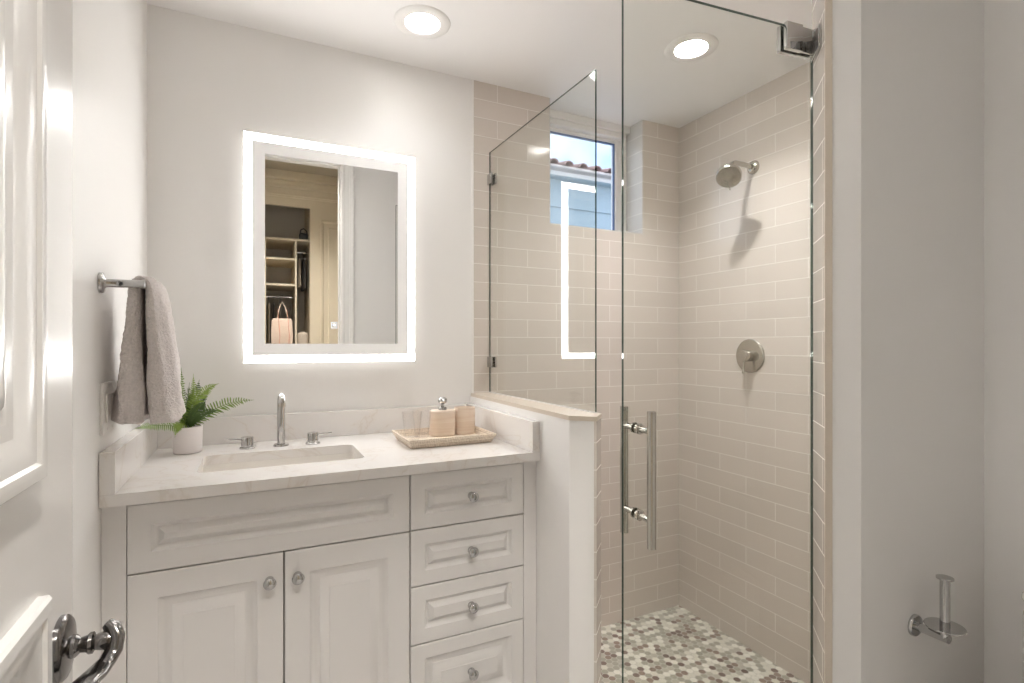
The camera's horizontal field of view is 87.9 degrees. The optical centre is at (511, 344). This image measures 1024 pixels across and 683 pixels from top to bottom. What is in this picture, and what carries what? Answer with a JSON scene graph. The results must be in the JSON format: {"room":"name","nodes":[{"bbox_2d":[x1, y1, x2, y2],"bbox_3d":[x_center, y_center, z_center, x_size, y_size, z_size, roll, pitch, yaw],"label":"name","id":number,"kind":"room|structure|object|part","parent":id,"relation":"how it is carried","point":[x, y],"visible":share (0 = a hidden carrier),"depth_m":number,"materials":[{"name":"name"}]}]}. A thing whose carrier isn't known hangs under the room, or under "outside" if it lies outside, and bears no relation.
{"room":"bathroom","nodes":[
{"label":"bathroom","id":0,"kind":"room"},
{"bbox_2d":[73,0,146,682],"bbox_3d":[-0.840,-0.140,0.879,0.120,2.950,2.115,0,0,-26],"label":"wall","id":1,"kind":"structure","parent":0,"point":[110,36],"depth_m":1.18,"materials":[{"name":"paint"}]},
{"bbox_2d":[0,0,125,682],"bbox_3d":[-0.377,0.022,0.337,0.106,2.602,0.732,0,0,-26],"label":"door","id":2,"kind":"structure","parent":1,"relation":"in","point":[40,642],"depth_m":0.53,"materials":[{"name":"paint"}]},
{"bbox_3d":[-0.376,-0.516,0.324,0.016,1.306,0.488,0,0,-26],"label":"panel","id":3,"kind":"part","parent":2,"relation":"part of","materials":[{"name":"paint"}]},
{"bbox_3d":[-0.380,0.699,0.331,0.016,0.872,0.503,0,0,-26],"label":"panel","id":4,"kind":"part","parent":2,"relation":"part of","materials":[{"name":"paint"}]},
{"bbox_3d":[-0.518,0.352,0.617,0.012,0.073,0.073,0,0,-26],"label":"handle","id":5,"kind":"part","parent":2,"relation":"part of","materials":[{"name":"grey metal"}]},
{"bbox_3d":[-0.470,0.356,0.589,0.036,0.052,0.117,0,0,-14],"label":"lever","id":6,"kind":"part","parent":2,"relation":"part of","materials":[{"name":"grey metal"}]},
{"bbox_2d":[100,380,115,435],"bbox_3d":[-0.946,0.146,1.247,0.011,0.118,0.118,0,0,-26],"label":"light switch","id":7,"kind":"object","parent":1,"relation":"attached to","point":[107,389],"visible":0.93,"depth_m":1.21,"materials":[{"name":"white plastic"}]},
{"bbox_2d":[97,272,145,292],"bbox_3d":[-0.932,-0.139,1.305,0.087,0.047,0.258,0,0,-26],"label":"towel bar","id":8,"kind":"object","parent":1,"relation":"attached to","point":[103,282],"visible":0.97,"depth_m":1.20,"materials":[{"name":"silver metal"}]},
{"bbox_2d":[111,275,185,424],"bbox_3d":[-0.908,0.012,1.333,0.152,0.363,0.230,0,0,-26],"label":"hand towel","id":9,"kind":"object","parent":8,"relation":"hanging from","point":[149,376],"visible":0.99,"depth_m":1.25,"materials":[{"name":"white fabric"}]},
{"bbox_2d":[172,424,202,453],"bbox_3d":[-1.015,0.295,1.662,0.082,0.081,0.082,0,0,-26],"label":"pot","id":10,"kind":"object","parent":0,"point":[186,438],"depth_m":1.63,"materials":[{"name":"white ceramic"}]},
{"bbox_2d":[147,4,678,626],"bbox_3d":[-0.159,0.115,2.341,2.382,2.440,0.220,0,0,-26],"label":"wall","id":11,"kind":"structure","parent":0,"point":[210,82],"depth_m":2.17,"materials":[{"name":"paint"}]},
{"bbox_2d":[157,404,465,448],"bbox_3d":[-0.671,0.291,1.957,1.064,0.092,0.020,0,0,-26],"label":"backsplash","id":12,"kind":"structure","parent":11,"relation":"attached to","point":[263,427],"depth_m":1.92,"materials":[{"name":"white stone"}]},
{"bbox_2d":[243,131,414,362],"bbox_3d":[-0.654,-0.332,1.952,0.594,0.789,0.046,0,0,-26],"label":"mirror","id":13,"kind":"object","parent":11,"relation":"attached to","point":[329,230],"visible":1,"depth_m":1.92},
{"bbox_2d":[265,154,397,343],"bbox_3d":[-0.645,-0.332,1.932,0.461,0.656,0.001,0,0,-26],"label":"mirror glass","id":14,"kind":"object","parent":13,"relation":"attached to","point":[331,224],"depth_m":1.93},
{"bbox_2d":[472,79,473,392],"bbox_3d":[-0.163,-0.452,2.214,0.007,1.307,0.004,0,0,-26],"label":"trim","id":15,"kind":"structure","parent":11,"relation":"attached to","point":[472,79],"depth_m":2.21,"materials":[{"name":"paint"}]},
{"bbox_2d":[550,109,629,231],"bbox_3d":[0.338,-0.825,2.632,0.522,0.560,0.120,0,0,-26],"label":"window","id":16,"kind":"structure","parent":11,"relation":"in","point":[564,124],"depth_m":2.67,"materials":[{"name":"paint"}]},
{"bbox_2d":[549,98,642,234],"bbox_3d":[0.379,-0.822,2.549,0.534,0.566,0.124,0,0,-26],"label":"window recess","id":17,"kind":"object","parent":11,"relation":"in","point":[634,140],"depth_m":2.65,"materials":[{"name":"tile"}]},
{"bbox_2d":[146,0,811,127],"bbox_3d":[0.030,-1.165,1.813,2.502,0.120,1.335,0,0,-26],"label":"ceiling","id":18,"kind":"structure","parent":0,"point":[544,48],"depth_m":1.93,"materials":[{"name":"paint"}]},
{"bbox_2d":[394,5,450,38],"bbox_3d":[-0.307,-1.135,1.821,0.192,0.073,0.192,0,0,-26],"label":"recessed light","id":19,"kind":"object","parent":18,"relation":"in","point":[416,21],"visible":0.89,"depth_m":1.85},
{"bbox_2d":[664,33,718,61],"bbox_3d":[0.667,-1.135,1.978,0.192,0.073,0.192,0,0,-26],"label":"recessed light","id":20,"kind":"object","parent":18,"relation":"in","point":[695,46],"visible":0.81,"depth_m":2.00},
{"bbox_2d":[470,396,593,682],"bbox_3d":[0.048,0.775,1.860,0.095,1.120,0.825,0,0,-26],"label":"wall","id":21,"kind":"structure","parent":0,"point":[565,467],"depth_m":1.54,"materials":[{"name":"paint"}]},
{"bbox_2d":[471,392,601,421],"bbox_3d":[0.056,0.208,1.860,0.115,0.013,0.832,0,0,-26],"label":"trim","id":22,"kind":"structure","parent":21,"relation":"on","point":[551,410],"depth_m":1.71,"materials":[{"name":"stone"}]},
{"bbox_2d":[487,69,596,412],"bbox_3d":[0.074,-0.305,1.906,0.027,1.014,0.764,0,0,-26],"label":"glass panel","id":23,"kind":"object","parent":22,"relation":"on","point":[491,178],"visible":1,"depth_m":1.79,"materials":[{"name":"clear glass"}]},
{"bbox_2d":[594,419,600,682],"bbox_3d":[0.078,0.775,1.872,0.060,1.120,0.830,0,0,-26],"label":"wall tile","id":24,"kind":"structure","parent":21,"relation":"attached to","point":[597,425],"depth_m":1.50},
{"bbox_2d":[601,605,804,682],"bbox_3d":[0.642,1.332,1.963,1.030,0.006,1.160,0,0,-26],"label":"floor","id":25,"kind":"structure","parent":0,"point":[673,644],"depth_m":2.27,"materials":[{"name":"tile"}]},
{"bbox_2d":[679,62,809,682],"bbox_3d":[1.159,0.115,2.214,0.120,2.440,1.160,0,0,-26],"label":"wall","id":26,"kind":"structure","parent":0,"point":[744,249],"depth_m":2.32,"materials":[{"name":"tile"}]},
{"bbox_2d":[716,160,759,189],"bbox_3d":[0.959,-0.726,2.238,0.219,0.146,0.101,0,0,-26],"label":"shower fixture","id":27,"kind":"object","parent":26,"relation":"attached to","point":[728,175],"visible":1,"depth_m":2.21,"materials":[{"name":"silver metal"}]},
{"bbox_3d":[0.974,-0.755,2.267,0.148,0.057,0.023,0,0,-26],"label":"arm","id":28,"kind":"part","parent":27,"relation":"part of","materials":[{"name":"silver metal"}]},
{"bbox_2d":[736,339,764,373],"bbox_3d":[1.018,0.051,2.308,0.052,0.153,0.148,0,0,-26],"label":"shower valve","id":29,"kind":"object","parent":26,"relation":"attached to","point":[750,354],"visible":1,"depth_m":2.30,"materials":[{"name":"silver metal"}]},
{"bbox_3d":[1.003,0.097,2.301,0.016,0.061,0.011,0,0,-26],"label":"lever","id":30,"kind":"part","parent":29,"relation":"part of","materials":[{"name":"silver metal"}]},
{"bbox_3d":[1.015,0.049,2.307,0.045,0.048,0.048,0,0,-26],"label":"knob","id":31,"kind":"part","parent":29,"relation":"part of","materials":[{"name":"silver metal"}]},
{"bbox_2d":[832,0,983,682],"bbox_3d":[1.122,-0.140,1.464,0.842,2.950,0.140,0,0,-26],"label":"wall","id":32,"kind":"structure","parent":0,"point":[908,75],"depth_m":1.31,"materials":[{"name":"paint"}]},
{"bbox_2d":[620,0,820,682],"bbox_3d":[0.525,0.255,1.265,0.575,2.137,0.129,0,0,-15],"label":"door","id":33,"kind":"structure","parent":32,"relation":"in","point":[793,39],"depth_m":1.31,"materials":[{"name":"clear glass"}]},
{"bbox_3d":[0.764,-0.756,1.335,0.006,0.054,0.086,0,0,19],"label":"wall plate","id":34,"kind":"part","parent":33,"relation":"part of","materials":[{"name":"silver metal"}]},
{"bbox_2d":[812,0,824,682],"bbox_3d":[0.770,0.115,1.331,0.010,2.440,0.147,0,0,17],"label":"jamb","id":35,"kind":"object","parent":32,"relation":"attached to","point":[818,6],"visible":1,"depth_m":1.31,"materials":[{"name":"tile"}]},
{"bbox_2d":[825,0,831,682],"bbox_3d":[0.749,-0.140,1.257,0.015,2.950,0.007,0,0,19],"label":"trim","id":36,"kind":"structure","parent":32,"relation":"attached to","point":[828,3],"depth_m":1.25,"materials":[{"name":"tile"}]},
{"bbox_2d":[908,574,966,643],"bbox_3d":[1.030,0.641,1.282,0.082,0.172,0.108,0,0,-26],"label":"toilet paper holder","id":37,"kind":"object","parent":32,"relation":"attached to","point":[942,628],"visible":1,"depth_m":1.27,"materials":[{"name":"silver metal"}]},
{"bbox_3d":[1.024,0.701,1.292,0.021,0.021,0.068,0,0,-26],"label":"arm","id":38,"kind":"part","parent":37,"relation":"part of","materials":[{"name":"silver metal"}]},
{"bbox_3d":[1.035,0.631,1.270,0.021,0.144,0.021,0,0,-26],"label":"rod","id":39,"kind":"part","parent":37,"relation":"part of","materials":[{"name":"silver metal"}]},
{"bbox_3d":[1.035,0.674,1.270,0.082,0.004,0.082,0,0,-26],"label":"dish","id":40,"kind":"part","parent":37,"relation":"part of","materials":[{"name":"silver metal"}]},
{"bbox_2d":[984,0,1023,682],"bbox_3d":[1.514,-0.140,1.212,0.120,2.950,0.657,0,0,-26],"label":"wall","id":41,"kind":"structure","parent":0,"point":[1003,19],"depth_m":1.44,"materials":[{"name":"paint"}]},
{"bbox_3d":[0.196,1.385,1.299,2.712,0.100,2.365,0,0,-26],"label":"floor","id":42,"kind":"structure","parent":0,"visible":0},
{"bbox_2d":[101,461,535,682],"bbox_3d":[-0.545,0.850,1.690,1.118,0.970,0.610,0,0,-26],"label":"vanity cabinet","id":43,"kind":"object","parent":42,"relation":"on","point":[424,577],"visible":0.99,"depth_m":1.42,"materials":[{"name":"paint"}]},
{"bbox_3d":[-0.740,0.866,1.301,0.330,0.665,0.020,0,0,-26],"label":"door","id":44,"kind":"part","parent":43,"relation":"part of","materials":[{"name":"paint"}]},
{"bbox_3d":[-0.610,0.600,1.336,0.031,0.031,0.031,0,0,-26],"label":"knob","id":45,"kind":"part","parent":43,"relation":"part of","materials":[{"name":"silver metal"}]},
{"bbox_3d":[-0.550,0.600,1.365,0.031,0.031,0.031,0,0,-26],"label":"knob","id":46,"kind":"part","parent":43,"relation":"part of","materials":[{"name":"silver metal"}]},
{"bbox_2d":[99,403,539,508],"bbox_3d":[-0.547,0.303,1.695,1.118,0.124,0.601,0,0,-26],"label":"countertop","id":47,"kind":"structure","parent":43,"relation":"on","point":[142,466],"depth_m":1.63,"materials":[{"name":"white stone"}]},
{"bbox_2d":[135,368,251,453],"bbox_3d":[-0.990,0.203,1.655,0.315,0.266,0.127,0,0,-41],"label":"potted fern","id":48,"kind":"object","parent":47,"relation":"on","point":[187,435],"visible":0.88,"depth_m":1.65,"materials":[{"name":"plant"}]},
{"bbox_2d":[226,393,331,449],"bbox_3d":[-0.764,0.249,1.757,0.325,0.176,0.084,0,0,-26],"label":"faucet","id":49,"kind":"object","parent":47,"relation":"on","point":[312,437],"visible":1,"depth_m":1.76,"materials":[{"name":"silver metal"}]},
{"bbox_3d":[-0.860,0.318,1.726,0.047,0.038,0.047,0,0,-26],"label":"handle","id":50,"kind":"part","parent":49,"relation":"part of","materials":[{"name":"silver metal"}]},
{"bbox_3d":[-0.761,0.246,1.753,0.025,0.170,0.070,0,0,-26],"label":"spout","id":51,"kind":"part","parent":49,"relation":"part of","materials":[{"name":"silver metal"}]},
{"bbox_3d":[-0.771,0.334,1.773,0.048,0.006,0.048,0,0,-26],"label":"plate","id":52,"kind":"part","parent":49,"relation":"part of","materials":[{"name":"silver metal"}]},
{"bbox_3d":[-0.678,0.318,1.809,0.047,0.038,0.047,0,0,-26],"label":"handle","id":53,"kind":"part","parent":49,"relation":"part of","materials":[{"name":"silver metal"}]},
{"bbox_2d":[201,453,357,472],"bbox_3d":[-0.684,0.438,1.593,0.475,0.144,0.280,0,0,-26],"label":"undermount sink","id":54,"kind":"object","parent":47,"relation":"in","point":[342,456],"visible":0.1,"depth_m":1.70,"materials":[{"name":"ceramic"}]},
{"bbox_2d":[392,426,496,448],"bbox_3d":[-0.242,0.321,1.867,0.311,0.030,0.236,0,0,-26],"label":"woven tray","id":55,"kind":"object","parent":47,"relation":"on","point":[481,435],"visible":0.76,"depth_m":1.80,"materials":[{"name":"wicker"}]},
{"bbox_2d":[430,397,454,436],"bbox_3d":[-0.250,0.259,1.925,0.092,0.138,0.074,0,0,-26],"label":"soap dispenser","id":56,"kind":"object","parent":55,"relation":"on","point":[442,421],"visible":1,"depth_m":1.90,"materials":[{"name":"ceramic"}]},
{"bbox_2d":[454,406,474,434],"bbox_3d":[-0.176,0.280,1.971,0.076,0.098,0.060,0,0,-26],"label":"toothbrush holder","id":57,"kind":"object","parent":55,"relation":"on","point":[464,415],"visible":0.96,"depth_m":1.94,"materials":[{"name":"ceramic"}]},
{"bbox_3d":[-0.442,0.866,1.446,0.326,0.665,0.020,0,0,-26],"label":"door","id":58,"kind":"part","parent":43,"relation":"part of","materials":[{"name":"paint"}]},
{"bbox_3d":[-0.130,0.978,1.598,0.360,0.232,0.020,0,0,-26],"label":"drawer","id":59,"kind":"part","parent":43,"relation":"part of","materials":[{"name":"paint"}]},
{"bbox_3d":[-0.130,0.776,1.598,0.360,0.164,0.020,0,0,-26],"label":"drawer","id":60,"kind":"part","parent":43,"relation":"part of","materials":[{"name":"paint"}]},
{"bbox_3d":[-0.130,0.612,1.598,0.360,0.159,0.020,0,0,-26],"label":"drawer","id":61,"kind":"part","parent":43,"relation":"part of","materials":[{"name":"paint"}]},
{"bbox_3d":[-0.130,0.450,1.598,0.360,0.158,0.020,0,0,-26],"label":"drawer","id":62,"kind":"part","parent":43,"relation":"part of","materials":[{"name":"paint"}]},
{"bbox_3d":[-0.116,0.978,1.576,0.031,0.031,0.031,0,0,-26],"label":"knob","id":63,"kind":"part","parent":43,"relation":"part of","materials":[{"name":"silver metal"}]},
{"bbox_3d":[-0.116,0.779,1.576,0.031,0.031,0.031,0,0,-26],"label":"knob","id":64,"kind":"part","parent":43,"relation":"part of","materials":[{"name":"silver metal"}]},
{"bbox_3d":[-0.116,0.615,1.576,0.031,0.031,0.031,0,0,-26],"label":"knob","id":65,"kind":"part","parent":43,"relation":"part of","materials":[{"name":"silver metal"}]},
{"bbox_3d":[-0.116,0.451,1.576,0.031,0.031,0.031,0,0,-26],"label":"knob","id":66,"kind":"part","parent":43,"relation":"part of","materials":[{"name":"silver metal"}]},
{"bbox_2d":[1021,592,1023,682],"bbox_3d":[1.164,0.955,1.002,0.690,0.760,0.414,0,0,-26],"label":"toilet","id":67,"kind":"object","parent":42,"relation":"on","point":[1022,594],"visible":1,"depth_m":1.24,"materials":[{"name":"ceramic"}]},
{"bbox_3d":[1.370,0.752,1.104,0.229,0.305,0.410,0,0,-26],"label":"tank","id":68,"kind":"part","parent":67,"relation":"part of","materials":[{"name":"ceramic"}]},
{"label":"outside","id":69,"kind":"structure","parent":0,"visible":0},
{"bbox_3d":[-0.875,1.405,8.671,18.000,0.100,11.635,0,0,-26],"label":"ground","id":70,"kind":"structure","parent":69,"visible":0},
{"bbox_2d":[550,158,610,229],"bbox_3d":[0.828,-0.594,6.994,6.400,3.858,2.460,0,0,-26],"label":"neighbouring house","id":71,"kind":"structure","parent":70,"relation":"on","point":[572,186],"depth_m":5.87,"materials":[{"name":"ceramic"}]}
]}

